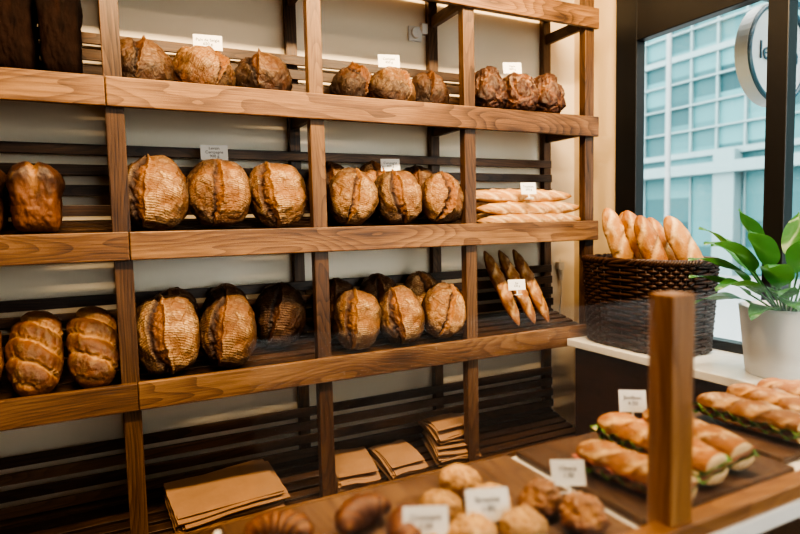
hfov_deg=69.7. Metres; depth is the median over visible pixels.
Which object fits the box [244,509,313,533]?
croissant
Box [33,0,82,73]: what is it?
loaf
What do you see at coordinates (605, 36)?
wall
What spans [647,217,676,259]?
baguette
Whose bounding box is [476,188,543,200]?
baguette
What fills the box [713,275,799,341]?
ground
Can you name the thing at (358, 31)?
wall
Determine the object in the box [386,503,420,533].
croissant
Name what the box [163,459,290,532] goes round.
paper bags
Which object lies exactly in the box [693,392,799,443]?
sandwich
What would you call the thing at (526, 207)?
baguette
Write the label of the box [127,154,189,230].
boule
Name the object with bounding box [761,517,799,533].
countertop
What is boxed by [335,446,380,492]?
paper bags
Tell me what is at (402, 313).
boule
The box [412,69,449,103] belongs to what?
boule
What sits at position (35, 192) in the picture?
loaf
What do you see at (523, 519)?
bread roll
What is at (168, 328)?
boule
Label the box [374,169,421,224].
boule
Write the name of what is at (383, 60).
price tag
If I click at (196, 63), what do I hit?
boule
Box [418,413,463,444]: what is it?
paper bags
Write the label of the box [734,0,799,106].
shop sign
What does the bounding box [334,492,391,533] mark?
croissant
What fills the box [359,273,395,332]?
boule
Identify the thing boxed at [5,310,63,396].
loaf
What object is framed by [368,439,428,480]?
paper bags
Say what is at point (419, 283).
boule
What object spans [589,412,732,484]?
sandwich
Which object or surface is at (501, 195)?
baguette
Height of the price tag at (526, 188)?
0.079 m
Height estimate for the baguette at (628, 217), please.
0.366 m
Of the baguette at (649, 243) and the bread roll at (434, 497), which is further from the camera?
the baguette at (649, 243)
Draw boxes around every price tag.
[193,34,222,50]
[200,145,227,160]
[378,54,399,67]
[380,159,399,170]
[402,505,448,533]
[464,487,509,521]
[503,62,521,73]
[508,279,525,294]
[520,183,535,199]
[550,459,585,493]
[618,390,646,414]
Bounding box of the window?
[615,0,797,353]
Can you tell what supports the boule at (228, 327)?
on the rack
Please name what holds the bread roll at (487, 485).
on the serving board at (505, 471)
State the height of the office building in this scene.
16.050 m
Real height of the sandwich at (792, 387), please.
0.067 m
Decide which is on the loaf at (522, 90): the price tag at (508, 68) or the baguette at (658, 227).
the price tag at (508, 68)
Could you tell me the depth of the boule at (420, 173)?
2.60 m
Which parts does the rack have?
post, rail, post, rail, post, post, rail, rail, post, post, rail, rail, post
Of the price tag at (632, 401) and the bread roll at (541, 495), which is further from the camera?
the price tag at (632, 401)
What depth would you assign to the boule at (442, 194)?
2.51 m
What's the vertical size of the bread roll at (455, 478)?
0.052 m
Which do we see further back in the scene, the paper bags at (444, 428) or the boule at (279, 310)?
the paper bags at (444, 428)
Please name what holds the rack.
on the floor
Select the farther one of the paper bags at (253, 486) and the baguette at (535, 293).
the baguette at (535, 293)
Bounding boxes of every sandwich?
[572,440,700,498]
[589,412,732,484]
[640,409,758,470]
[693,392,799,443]
[726,383,799,411]
[757,377,799,396]
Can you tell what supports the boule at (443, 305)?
on the rack
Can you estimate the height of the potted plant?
0.622 m
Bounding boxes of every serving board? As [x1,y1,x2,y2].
[220,455,634,533]
[516,431,794,526]
[693,411,799,462]
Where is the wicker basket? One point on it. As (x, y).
(617, 291)
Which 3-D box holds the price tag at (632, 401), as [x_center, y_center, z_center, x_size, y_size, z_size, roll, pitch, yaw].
[0.535,0.332,1.314,0.060,0.094,0.037,-1,4,9]
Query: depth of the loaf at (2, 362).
1.87 m
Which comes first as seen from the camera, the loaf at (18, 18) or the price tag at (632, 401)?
the price tag at (632, 401)
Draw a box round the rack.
[0,0,598,533]
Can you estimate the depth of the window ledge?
2.58 m
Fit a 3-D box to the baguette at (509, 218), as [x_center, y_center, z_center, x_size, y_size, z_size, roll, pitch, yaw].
[0.635,-0.223,2.755,0.620,0.072,0.066,-3,5,-25]
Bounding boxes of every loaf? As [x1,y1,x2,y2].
[0,0,39,69]
[0,169,7,230]
[0,331,4,378]
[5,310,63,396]
[6,161,64,232]
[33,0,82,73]
[66,306,119,388]
[475,66,507,108]
[502,72,537,110]
[534,73,565,113]
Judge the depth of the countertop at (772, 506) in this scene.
0.88 m
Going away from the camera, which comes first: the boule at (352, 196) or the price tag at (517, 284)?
the boule at (352, 196)
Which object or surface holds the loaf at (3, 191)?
on the rack
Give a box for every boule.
[102,35,175,81]
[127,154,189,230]
[136,293,200,374]
[154,287,199,320]
[173,45,235,86]
[186,158,250,227]
[199,293,256,367]
[201,283,249,316]
[234,48,292,90]
[248,161,307,227]
[253,282,305,347]
[306,161,343,219]
[311,278,353,338]
[327,167,378,226]
[329,61,371,97]
[332,288,381,349]
[359,160,388,218]
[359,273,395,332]
[369,66,415,100]
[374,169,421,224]
[379,284,424,343]
[403,164,433,216]
[403,271,438,303]
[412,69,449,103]
[421,171,463,223]
[421,282,465,338]
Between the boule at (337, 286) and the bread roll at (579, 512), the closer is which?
the bread roll at (579, 512)
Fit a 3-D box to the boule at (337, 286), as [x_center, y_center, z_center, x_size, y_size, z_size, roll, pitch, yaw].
[-0.277,0.177,2.489,0.205,0.262,0.152,-3,5,-21]
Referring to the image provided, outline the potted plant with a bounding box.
[688,208,799,379]
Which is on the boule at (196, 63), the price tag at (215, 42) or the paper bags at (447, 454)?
the price tag at (215, 42)
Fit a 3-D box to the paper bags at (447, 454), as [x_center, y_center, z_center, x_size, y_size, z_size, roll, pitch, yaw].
[0.239,0.845,2.712,0.221,0.121,0.217,-3,5,-18]
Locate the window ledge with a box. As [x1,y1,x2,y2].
[567,336,763,435]
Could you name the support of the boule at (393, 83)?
on the rack
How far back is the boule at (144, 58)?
1.95 m
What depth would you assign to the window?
2.48 m
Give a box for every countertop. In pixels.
[213,291,799,533]
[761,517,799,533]
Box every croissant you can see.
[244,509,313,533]
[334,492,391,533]
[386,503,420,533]
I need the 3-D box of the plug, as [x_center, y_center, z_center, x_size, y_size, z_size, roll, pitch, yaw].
[0.906,0.158,3.236,0.040,0.411,0.032,-3,5,-26]
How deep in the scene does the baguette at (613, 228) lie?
2.66 m
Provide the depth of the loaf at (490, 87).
2.61 m
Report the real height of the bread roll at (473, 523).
0.052 m
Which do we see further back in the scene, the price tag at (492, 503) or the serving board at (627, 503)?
the serving board at (627, 503)
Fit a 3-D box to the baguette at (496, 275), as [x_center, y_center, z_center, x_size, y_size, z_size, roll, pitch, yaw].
[0.496,0.099,2.814,0.077,0.353,0.230,-5,6,-38]
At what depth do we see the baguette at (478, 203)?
2.73 m
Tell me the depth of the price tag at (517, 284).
2.69 m
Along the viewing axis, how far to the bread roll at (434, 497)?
0.91 m
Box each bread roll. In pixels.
[419,488,464,523]
[440,463,481,498]
[446,512,497,533]
[465,482,511,508]
[498,504,548,533]
[517,477,562,517]
[557,491,610,533]
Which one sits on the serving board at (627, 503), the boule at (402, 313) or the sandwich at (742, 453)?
the sandwich at (742, 453)
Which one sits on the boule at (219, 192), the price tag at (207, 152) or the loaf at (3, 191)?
the price tag at (207, 152)
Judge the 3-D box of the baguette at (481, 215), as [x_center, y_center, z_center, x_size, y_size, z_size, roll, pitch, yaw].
[0.589,-0.242,2.821,0.620,0.070,0.068,-3,5,-26]
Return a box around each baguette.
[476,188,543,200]
[476,189,571,202]
[476,201,493,211]
[476,201,578,214]
[476,213,494,222]
[477,213,580,222]
[483,251,519,325]
[498,250,535,323]
[512,249,548,321]
[602,208,635,258]
[622,210,641,258]
[634,215,667,259]
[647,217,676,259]
[663,216,715,293]
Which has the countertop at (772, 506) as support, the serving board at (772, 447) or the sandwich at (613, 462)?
the serving board at (772, 447)
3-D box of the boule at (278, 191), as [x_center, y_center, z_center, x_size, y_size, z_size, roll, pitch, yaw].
[-0.474,-0.283,2.237,0.237,0.262,0.153,-3,5,-19]
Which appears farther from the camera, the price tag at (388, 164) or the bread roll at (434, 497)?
the price tag at (388, 164)
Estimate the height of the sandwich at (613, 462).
0.062 m
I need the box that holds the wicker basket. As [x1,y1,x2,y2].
[581,253,719,355]
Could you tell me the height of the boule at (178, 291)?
0.261 m
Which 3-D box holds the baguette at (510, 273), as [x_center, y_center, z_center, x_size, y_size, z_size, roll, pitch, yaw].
[0.579,0.094,2.855,0.078,0.353,0.231,-5,5,-37]
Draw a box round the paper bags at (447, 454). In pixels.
[421,430,481,467]
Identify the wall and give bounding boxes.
[0,0,573,533]
[574,0,615,426]
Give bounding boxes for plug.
[556,259,563,313]
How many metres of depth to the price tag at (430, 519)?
0.85 m
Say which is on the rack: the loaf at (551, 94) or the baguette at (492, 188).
the loaf at (551, 94)
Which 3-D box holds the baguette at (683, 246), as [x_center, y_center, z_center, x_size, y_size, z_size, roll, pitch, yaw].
[1.241,-0.045,2.465,0.210,0.355,0.090,3,6,44]
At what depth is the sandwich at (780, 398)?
1.36 m
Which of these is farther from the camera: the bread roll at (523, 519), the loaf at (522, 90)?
the loaf at (522, 90)
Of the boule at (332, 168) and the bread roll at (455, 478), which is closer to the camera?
the bread roll at (455, 478)
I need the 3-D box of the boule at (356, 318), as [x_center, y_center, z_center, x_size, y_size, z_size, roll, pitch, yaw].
[-0.173,0.217,2.414,0.204,0.258,0.157,-4,5,-32]
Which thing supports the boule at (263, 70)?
on the rack
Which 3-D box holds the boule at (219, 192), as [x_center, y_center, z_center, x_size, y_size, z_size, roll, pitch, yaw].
[-0.678,-0.276,2.142,0.241,0.260,0.154,-3,5,-22]
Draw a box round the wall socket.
[408,23,427,41]
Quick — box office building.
[643,0,799,278]
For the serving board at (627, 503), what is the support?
on the countertop at (772, 506)
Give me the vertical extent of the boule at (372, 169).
0.257 m
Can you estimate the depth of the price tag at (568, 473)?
1.03 m
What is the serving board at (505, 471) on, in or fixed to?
on the countertop at (772, 506)
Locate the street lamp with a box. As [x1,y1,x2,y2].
[664,33,671,217]
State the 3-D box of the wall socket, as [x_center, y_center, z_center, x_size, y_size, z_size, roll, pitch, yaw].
[0.090,-1.123,2.747,0.105,0.085,0.030,-3,5,-26]
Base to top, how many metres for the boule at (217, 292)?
0.269 m
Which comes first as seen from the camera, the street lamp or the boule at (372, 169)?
the boule at (372, 169)
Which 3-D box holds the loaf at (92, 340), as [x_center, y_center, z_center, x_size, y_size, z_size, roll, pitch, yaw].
[-1.064,0.276,1.998,0.167,0.269,0.219,-4,5,-27]
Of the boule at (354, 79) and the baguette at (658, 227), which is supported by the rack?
the boule at (354, 79)
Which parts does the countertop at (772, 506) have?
corner post, rail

